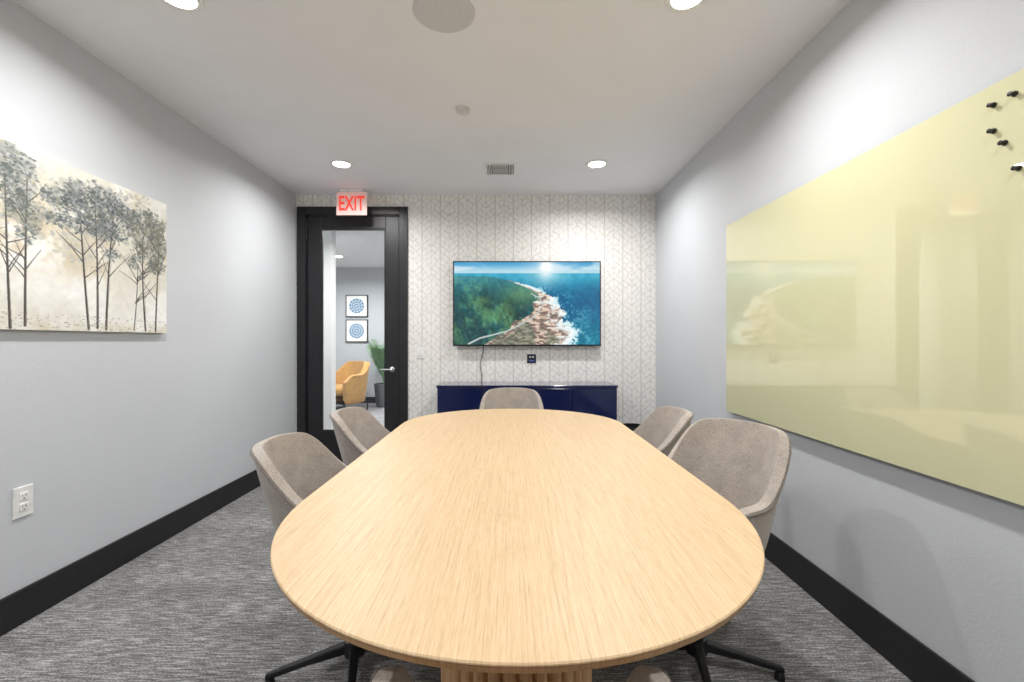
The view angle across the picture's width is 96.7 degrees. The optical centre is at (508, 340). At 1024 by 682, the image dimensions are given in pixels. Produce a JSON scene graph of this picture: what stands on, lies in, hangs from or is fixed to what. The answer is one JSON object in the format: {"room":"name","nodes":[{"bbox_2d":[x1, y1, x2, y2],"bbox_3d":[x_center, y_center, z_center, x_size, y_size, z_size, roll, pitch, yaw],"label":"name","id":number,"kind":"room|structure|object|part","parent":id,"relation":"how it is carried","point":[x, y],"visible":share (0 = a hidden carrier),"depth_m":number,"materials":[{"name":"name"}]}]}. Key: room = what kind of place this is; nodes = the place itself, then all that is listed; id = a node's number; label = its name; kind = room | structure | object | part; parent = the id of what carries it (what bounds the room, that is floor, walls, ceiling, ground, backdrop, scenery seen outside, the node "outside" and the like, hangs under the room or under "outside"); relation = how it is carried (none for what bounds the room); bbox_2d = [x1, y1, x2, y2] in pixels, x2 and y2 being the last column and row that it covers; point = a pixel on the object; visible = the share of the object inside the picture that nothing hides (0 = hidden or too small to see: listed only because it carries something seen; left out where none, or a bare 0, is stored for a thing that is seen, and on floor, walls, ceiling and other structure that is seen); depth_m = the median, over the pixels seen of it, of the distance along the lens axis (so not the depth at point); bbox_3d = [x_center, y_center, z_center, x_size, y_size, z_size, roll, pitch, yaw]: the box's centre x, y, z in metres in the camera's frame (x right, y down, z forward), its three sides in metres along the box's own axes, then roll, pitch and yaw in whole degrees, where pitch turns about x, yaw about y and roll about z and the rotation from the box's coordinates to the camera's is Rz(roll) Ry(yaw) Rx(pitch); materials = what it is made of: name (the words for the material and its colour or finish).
{"room":"conference room","nodes":[
{"label":"conference room","id":0,"kind":"room"},
{"bbox_2d":[0,0,295,598],"bbox_3d":[-2.220,-0.117,1.780,0.100,2.745,5.960,0,0,0],"label":"wall","id":1,"kind":"structure","parent":0,"point":[113,434],"depth_m":2.68,"materials":[{"name":"white paint"}]},
{"bbox_2d":[12,483,32,519],"bbox_3d":[-2.165,0.715,2.028,0.011,0.136,0.084,0,0,0],"label":"wall outlet","id":2,"kind":"object","parent":1,"relation":"attached to","point":[22,497],"visible":1,"depth_m":2.02,"materials":[{"name":"white plastic"}]},
{"bbox_2d":[19,491,27,500],"bbox_3d":[-2.163,0.691,2.028,0.005,0.034,0.036,0,0,0],"label":"receptacle","id":3,"kind":"object","parent":2,"relation":"attached to","point":[23,495],"depth_m":2.02,"materials":[{"name":"white plastic"}]},
{"bbox_2d":[19,502,27,511],"bbox_3d":[-2.163,0.739,2.028,0.005,0.034,0.036,0,0,0],"label":"receptacle","id":4,"kind":"object","parent":2,"relation":"attached to","point":[23,506],"depth_m":2.02,"materials":[{"name":"white plastic"}]},
{"bbox_2d":[0,138,166,332],"bbox_3d":[-2.156,-0.453,2.174,0.025,0.805,1.348,0,0,0],"label":"canvas painting","id":5,"kind":"object","parent":1,"relation":"attached to","point":[80,250],"visible":1,"depth_m":2.25,"materials":[{"name":"fabric"}]},
{"bbox_2d":[0,470,260,636],"bbox_3d":[-2.163,1.177,1.770,0.015,0.155,5.740,0,0,0],"label":"baseboard","id":6,"kind":"structure","parent":1,"relation":"attached to","point":[35,598],"depth_m":2.45,"materials":[{"name":"black rubber"}]},
{"bbox_2d":[297,207,307,433],"bbox_3d":[-2.109,-0.055,4.690,0.092,2.620,0.140,0,0,0],"label":"door frame","id":7,"kind":"structure","parent":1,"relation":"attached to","point":[301,217],"depth_m":4.62,"materials":[{"name":"black paint"}]},
{"bbox_2d":[324,231,335,428],"bbox_3d":[-4.180,-0.117,6.125,3.640,2.745,0.150,0,0,0],"label":"wall","id":8,"kind":"structure","parent":0,"point":[329,236],"depth_m":6.05,"materials":[{"name":"white paint"}]},
{"bbox_2d":[336,268,383,396],"bbox_3d":[-2.200,-0.117,9.300,7.600,2.745,0.100,0,0,0],"label":"wall","id":9,"kind":"structure","parent":0,"point":[349,281],"depth_m":9.25,"materials":[{"name":"white paint"}]},
{"bbox_2d":[346,295,367,316],"bbox_3d":[-3.085,-0.710,9.232,0.450,0.450,0.036,0,0,0],"label":"framed print","id":10,"kind":"object","parent":9,"relation":"attached to","point":[356,305],"visible":1,"depth_m":9.22,"materials":[{"name":"white paper"}]},
{"bbox_2d":[346,320,367,341],"bbox_3d":[-3.085,-0.205,9.232,0.450,0.460,0.036,0,0,0],"label":"framed print","id":11,"kind":"object","parent":9,"relation":"attached to","point":[356,330],"visible":1,"depth_m":9.22,"materials":[{"name":"white paper"}]},
{"bbox_2d":[360,397,375,402],"bbox_3d":[-2.200,1.195,9.242,7.600,0.120,0.015,0,0,0],"label":"baseboard","id":12,"kind":"structure","parent":9,"relation":"attached to","point":[369,399],"depth_m":9.24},
{"bbox_2d":[336,231,383,267],"bbox_3d":[-2.200,-1.540,7.055,7.600,0.100,4.590,0,0,0],"label":"ceiling","id":13,"kind":"structure","parent":0,"point":[359,249],"depth_m":7.41,"materials":[{"name":"white paint"}]},
{"bbox_2d":[13,0,850,194],"bbox_3d":[-0.338,-1.540,1.780,3.865,0.100,5.960,0,0,0],"label":"ceiling","id":14,"kind":"structure","parent":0,"point":[550,88],"depth_m":2.59,"materials":[{"name":"paint"}]},
{"bbox_2d":[160,0,204,12],"bbox_3d":[-1.430,-1.486,1.970,0.188,0.007,0.188,0,0,0],"label":"recessed light","id":15,"kind":"object","parent":14,"relation":"in","point":[187,6],"visible":1,"depth_m":2.01,"materials":[{"name":"white plastic"}]},
{"bbox_2d":[329,160,352,168],"bbox_3d":[-1.410,-1.486,3.830,0.188,0.007,0.188,0,0,0],"label":"recessed light","id":16,"kind":"object","parent":14,"relation":"in","point":[342,164],"visible":1,"depth_m":3.83,"materials":[{"name":"white plastic"}]},
{"bbox_2d":[336,188,366,214],"bbox_3d":[-1.545,-1.363,4.470,0.300,0.255,0.060,0,0,0],"label":"exit sign","id":17,"kind":"object","parent":14,"relation":"hanging from","point":[349,201],"visible":1,"depth_m":4.46,"materials":[{"name":"white plastic"}]},
{"bbox_2d":[412,0,474,32],"bbox_3d":[-0.294,-1.487,2.060,0.282,0.006,0.282,0,0,0],"label":"ceiling speaker","id":18,"kind":"object","parent":14,"relation":"attached to","point":[443,16],"depth_m":2.07},
{"bbox_2d":[456,105,469,115],"bbox_3d":[-0.295,-1.475,2.920,0.092,0.030,0.092,0,0,0],"label":"smoke detector","id":19,"kind":"object","parent":14,"relation":"attached to","point":[463,110],"visible":1,"depth_m":2.90,"materials":[{"name":"plastic"}]},
{"bbox_2d":[484,163,515,175],"bbox_3d":[-0.075,-1.486,3.945,0.270,0.008,0.270,0,0,0],"label":"ceiling vent","id":20,"kind":"object","parent":14,"relation":"in","point":[491,169],"visible":1,"depth_m":3.94,"materials":[{"name":"white plastic"}]},
{"bbox_2d":[586,160,607,168],"bbox_3d":[0.740,-1.486,3.830,0.188,0.007,0.188,0,0,0],"label":"recessed light","id":21,"kind":"object","parent":14,"relation":"in","point":[594,164],"visible":1,"depth_m":3.83,"materials":[{"name":"white plastic"}]},
{"bbox_2d":[664,0,706,12],"bbox_3d":[0.771,-1.486,1.970,0.188,0.007,0.188,0,0,0],"label":"recessed light","id":22,"kind":"object","parent":14,"relation":"in","point":[675,6],"visible":1,"depth_m":2.01,"materials":[{"name":"white plastic"}]},
{"bbox_2d":[0,403,911,681],"bbox_3d":[-2.200,1.305,4.075,7.600,0.100,10.550,0,0,0],"label":"floor","id":23,"kind":"structure","parent":0,"point":[206,603],"depth_m":1.95,"materials":[{"name":"grey carpet"}]},
{"bbox_2d":[250,432,368,681],"bbox_3d":[-0.630,0.810,1.729,0.616,0.889,0.569,0,0,19],"label":"office chair","id":24,"kind":"object","parent":23,"relation":"on","point":[290,467],"visible":0.21,"depth_m":1.70,"materials":[{"name":"beige fabric"}]},
{"bbox_3d":[-0.745,1.184,1.689,0.290,0.092,0.036,0,0,-14],"label":"leg","id":25,"kind":"part","parent":24,"relation":"part of","materials":[{"name":"black metal"}]},
{"bbox_3d":[-0.544,1.184,1.570,0.036,0.092,0.290,0,0,-14],"label":"leg","id":26,"kind":"part","parent":24,"relation":"part of","materials":[{"name":"black metal"}]},
{"bbox_2d":[336,361,369,409],"bbox_3d":[-2.950,0.813,8.248,0.837,0.883,0.798,0,0,30],"label":"lounge armchair","id":27,"kind":"object","parent":23,"relation":"on","point":[352,377],"visible":0.81,"depth_m":8.10,"materials":[{"name":"yellow fabric"}]},
{"bbox_2d":[336,384,342,395],"bbox_3d":[-2.995,0.875,8.174,0.560,0.180,0.600,0,0,30],"label":"seat cushion","id":28,"kind":"object","parent":27,"relation":"on","point":[339,387],"depth_m":7.88,"materials":[{"name":"fabric"}]},
{"bbox_3d":[-2.980,1.100,8.200,0.400,0.030,0.400,0,0,30],"label":"plate","id":29,"kind":"part","parent":27,"relation":"part of","materials":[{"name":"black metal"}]},
{"bbox_2d":[329,407,390,465],"bbox_3d":[-0.665,0.816,2.522,0.616,0.877,0.569,0,0,22],"label":"office chair","id":30,"kind":"object","parent":23,"relation":"on","point":[356,430],"visible":0.23,"depth_m":2.58,"materials":[{"name":"beige fabric"}]},
{"bbox_2d":[367,339,383,406],"bbox_3d":[-2.386,0.564,8.738,0.846,1.382,0.659,0,0,0],"label":"potted palm","id":31,"kind":"object","parent":23,"relation":"on","point":[377,353],"visible":0.48,"depth_m":8.61,"materials":[{"name":"green plant"}]},
{"bbox_2d":[374,383,383,406],"bbox_3d":[-2.400,1.035,8.750,0.380,0.440,0.380,0,0,0],"label":"planter","id":32,"kind":"object","parent":23,"relation":"on","point":[378,387],"depth_m":8.59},
{"bbox_2d":[479,387,543,408],"bbox_3d":[0.024,0.816,3.437,0.561,0.877,0.608,0,0,18],"label":"office chair","id":33,"kind":"object","parent":23,"relation":"on","point":[508,397],"visible":0.17,"depth_m":3.65,"materials":[{"name":"beige fabric"}]},
{"bbox_2d":[270,409,764,681],"bbox_3d":[0.020,0.880,2.056,1.350,0.750,2.688,0,0,0],"label":"conference table","id":34,"kind":"object","parent":23,"relation":"on","point":[480,545],"visible":1,"depth_m":1.11,"materials":[{"name":"brown wood"}]},
{"bbox_2d":[370,665,671,681],"bbox_3d":[0.017,0.811,0.674,0.524,0.887,0.576,0,0,5],"label":"office chair","id":35,"kind":"object","parent":23,"relation":"on","point":[395,673],"visible":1,"depth_m":0.79,"materials":[{"name":"beige fabric"}]},
{"bbox_2d":[436,381,617,420],"bbox_3d":[0.168,0.833,4.412,1.677,0.845,0.425,0,0,0],"label":"credenza","id":36,"kind":"object","parent":23,"relation":"on","point":[599,398],"visible":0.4,"depth_m":4.20,"materials":[{"name":"blue paint"}]},
{"bbox_3d":[-0.457,0.797,4.209,0.410,0.715,0.018,0,0,0],"label":"door","id":37,"kind":"part","parent":36,"relation":"part of","materials":[{"name":"blue paint"}]},
{"bbox_3d":[-0.041,0.797,4.209,0.410,0.715,0.018,0,0,0],"label":"door","id":38,"kind":"part","parent":36,"relation":"part of","materials":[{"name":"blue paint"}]},
{"bbox_3d":[0.376,0.797,4.209,0.410,0.715,0.018,0,0,0],"label":"door","id":39,"kind":"part","parent":36,"relation":"part of","materials":[{"name":"blue paint"}]},
{"bbox_3d":[0.792,0.797,4.209,0.410,0.715,0.018,0,0,0],"label":"door","id":40,"kind":"part","parent":36,"relation":"part of","materials":[{"name":"blue paint"}]},
{"bbox_2d":[633,406,693,456],"bbox_3d":[0.698,0.816,2.538,0.613,0.877,0.539,0,0,11],"label":"office chair","id":41,"kind":"object","parent":23,"relation":"on","point":[664,426],"visible":0.16,"depth_m":2.65,"materials":[{"name":"beige fabric"}]},
{"bbox_2d":[668,418,791,681],"bbox_3d":[0.758,0.794,1.765,0.590,0.921,0.506,0,0,-30],"label":"office chair","id":42,"kind":"object","parent":23,"relation":"on","point":[747,463],"visible":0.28,"depth_m":1.82,"materials":[{"name":"beige fabric"}]},
{"bbox_3d":[0.552,1.184,1.768,0.290,0.092,0.036,0,0,10],"label":"leg","id":43,"kind":"part","parent":42,"relation":"part of","materials":[{"name":"black metal"}]},
{"bbox_3d":[0.687,1.184,1.577,0.036,0.092,0.290,0,0,10],"label":"leg","id":44,"kind":"part","parent":42,"relation":"part of","materials":[{"name":"black metal"}]},
{"bbox_3d":[0.878,1.184,1.712,0.290,0.092,0.036,0,0,10],"label":"leg","id":45,"kind":"part","parent":42,"relation":"part of","materials":[{"name":"black metal"}]},
{"bbox_2d":[296,195,655,431],"bbox_3d":[-0.338,-0.117,4.700,3.665,2.745,0.120,0,0,0],"label":"wall","id":46,"kind":"structure","parent":0,"point":[617,231],"depth_m":4.64,"materials":[{"name":"paper"}]},
{"bbox_2d":[305,207,398,216],"bbox_3d":[-1.593,-1.321,4.690,0.955,0.087,0.140,0,0,0],"label":"trim","id":47,"kind":"structure","parent":46,"relation":"attached to","point":[309,211],"depth_m":4.62,"materials":[{"name":"black paint"}]},
{"bbox_2d":[308,216,398,441],"bbox_3d":[-1.593,-0.013,4.673,0.933,2.521,0.043,0,0,0],"label":"door","id":48,"kind":"structure","parent":46,"relation":"in","point":[327,222],"depth_m":4.65,"materials":[{"name":"black paint"}]},
{"bbox_3d":[-1.992,-0.013,4.673,0.134,2.521,0.043,0,0,0],"label":"hinge stile","id":49,"kind":"part","parent":48,"relation":"part of","materials":[{"name":"black wood"}]},
{"bbox_2d":[321,229,323,430],"bbox_3d":[-1.918,-0.113,4.673,0.014,2.075,0.035,0,0,0],"label":"bead","id":50,"kind":"object","parent":48,"relation":"attached to","point":[322,231],"visible":1,"depth_m":4.66},
{"bbox_2d":[321,431,342,461],"bbox_3d":[-1.593,1.086,4.673,0.663,0.322,0.043,0,0,0],"label":"rail","id":51,"kind":"object","parent":48,"relation":"attached to","point":[328,438],"visible":0.2,"depth_m":4.65,"materials":[{"name":"black paint"}]},
{"bbox_2d":[322,229,383,230],"bbox_3d":[-1.593,-1.143,4.673,0.635,0.014,0.035,0,0,0],"label":"bead","id":52,"kind":"object","parent":48,"relation":"attached to","point":[322,229],"visible":1,"depth_m":4.66},
{"bbox_2d":[384,229,385,427],"bbox_3d":[-1.269,-0.113,4.673,0.014,2.075,0.035,0,0,0],"label":"bead","id":53,"kind":"object","parent":48,"relation":"attached to","point":[384,229],"visible":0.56,"depth_m":4.66},
{"bbox_3d":[-1.194,-0.013,4.673,0.136,2.521,0.043,0,0,0],"label":"lock stile","id":54,"kind":"part","parent":48,"relation":"part of","materials":[{"name":"black wood"}]},
{"bbox_2d":[399,207,407,425],"bbox_3d":[-1.073,-0.055,4.630,0.085,2.620,0.020,0,0,0],"label":"door frame","id":55,"kind":"structure","parent":46,"relation":"attached to","point":[403,211],"depth_m":4.62,"materials":[{"name":"black paint"}]},
{"bbox_2d":[416,347,423,358],"bbox_3d":[-0.905,0.120,4.635,0.080,0.120,0.010,0,0,0],"label":"light switch","id":56,"kind":"object","parent":46,"relation":"attached to","point":[419,350],"visible":1,"depth_m":4.63,"materials":[{"name":"white plastic"}]},
{"bbox_2d":[453,261,600,345],"bbox_3d":[0.180,-0.376,4.602,1.484,0.852,0.076,0,0,0],"label":"wall tv","id":57,"kind":"object","parent":46,"relation":"attached to","point":[496,303],"visible":1,"depth_m":4.56,"materials":[{"name":"multicoloured glass"}]},
{"bbox_2d":[527,354,535,362],"bbox_3d":[0.230,0.180,4.635,0.090,0.090,0.011,0,0,0],"label":"wall plate","id":58,"kind":"object","parent":46,"relation":"attached to","point":[531,358],"visible":1,"depth_m":4.63,"materials":[{"name":"black plastic"}]},
{"bbox_2d":[622,423,639,430],"bbox_3d":[1.170,1.028,4.300,0.266,0.455,0.266,0,0,0],"label":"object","id":59,"kind":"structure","parent":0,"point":[632,426],"depth_m":4.41,"materials":[{"name":"black"}]},
{"bbox_2d":[656,0,1023,681],"bbox_3d":[1.545,-0.117,1.780,0.100,2.745,5.960,0,0,0],"label":"wall","id":60,"kind":"structure","parent":0,"point":[942,560],"depth_m":1.93,"materials":[{"name":"white paint"}]},
{"bbox_2d":[764,532,974,681],"bbox_3d":[1.489,1.173,1.770,0.012,0.165,5.740,0,0,0],"label":"baseboard","id":61,"kind":"structure","parent":60,"relation":"attached to","point":[906,653],"depth_m":1.89,"materials":[{"name":"black rubber"}]},
{"bbox_2d":[726,68,1023,505],"bbox_3d":[1.478,-0.152,1.860,0.034,1.245,2.400,0,0,0],"label":"whiteboard","id":62,"kind":"object","parent":60,"relation":"attached to","point":[875,305],"visible":1,"depth_m":1.69,"materials":[{"name":"yellow glass"}]},
{"bbox_2d":[986,128,996,133],"bbox_3d":[1.452,-0.632,1.370,0.018,0.016,0.016,0,0,0],"label":"magnet","id":63,"kind":"object","parent":62,"relation":"attached to","point":[994,130],"visible":1,"depth_m":1.37,"materials":[{"name":"black metal"}]},
{"bbox_2d":[986,102,996,107],"bbox_3d":[1.452,-0.710,1.370,0.018,0.016,0.016,0,0,0],"label":"magnet","id":64,"kind":"object","parent":62,"relation":"attached to","point":[994,104],"visible":1,"depth_m":1.37,"materials":[{"name":"black metal"}]},
{"bbox_2d":[997,140,1007,145],"bbox_3d":[1.452,-0.583,1.339,0.018,0.016,0.016,0,0,0],"label":"magnet","id":65,"kind":"object","parent":62,"relation":"attached to","point":[1001,142],"visible":1,"depth_m":1.33,"materials":[{"name":"black metal"}]},
{"bbox_2d":[1007,91,1017,96],"bbox_3d":[1.452,-0.713,1.313,0.018,0.016,0.016,0,0,0],"label":"magnet","id":66,"kind":"object","parent":62,"relation":"attached to","point":[1010,93],"visible":1,"depth_m":1.31,"materials":[{"name":"black metal"}]},
{"bbox_2d":[1011,165,1021,170],"bbox_3d":[1.452,-0.495,1.303,0.018,0.016,0.016,0,0,0],"label":"magnet","id":67,"kind":"object","parent":62,"relation":"attached to","point":[1018,167],"visible":1,"depth_m":1.30,"materials":[{"name":"black metal"}]}
]}

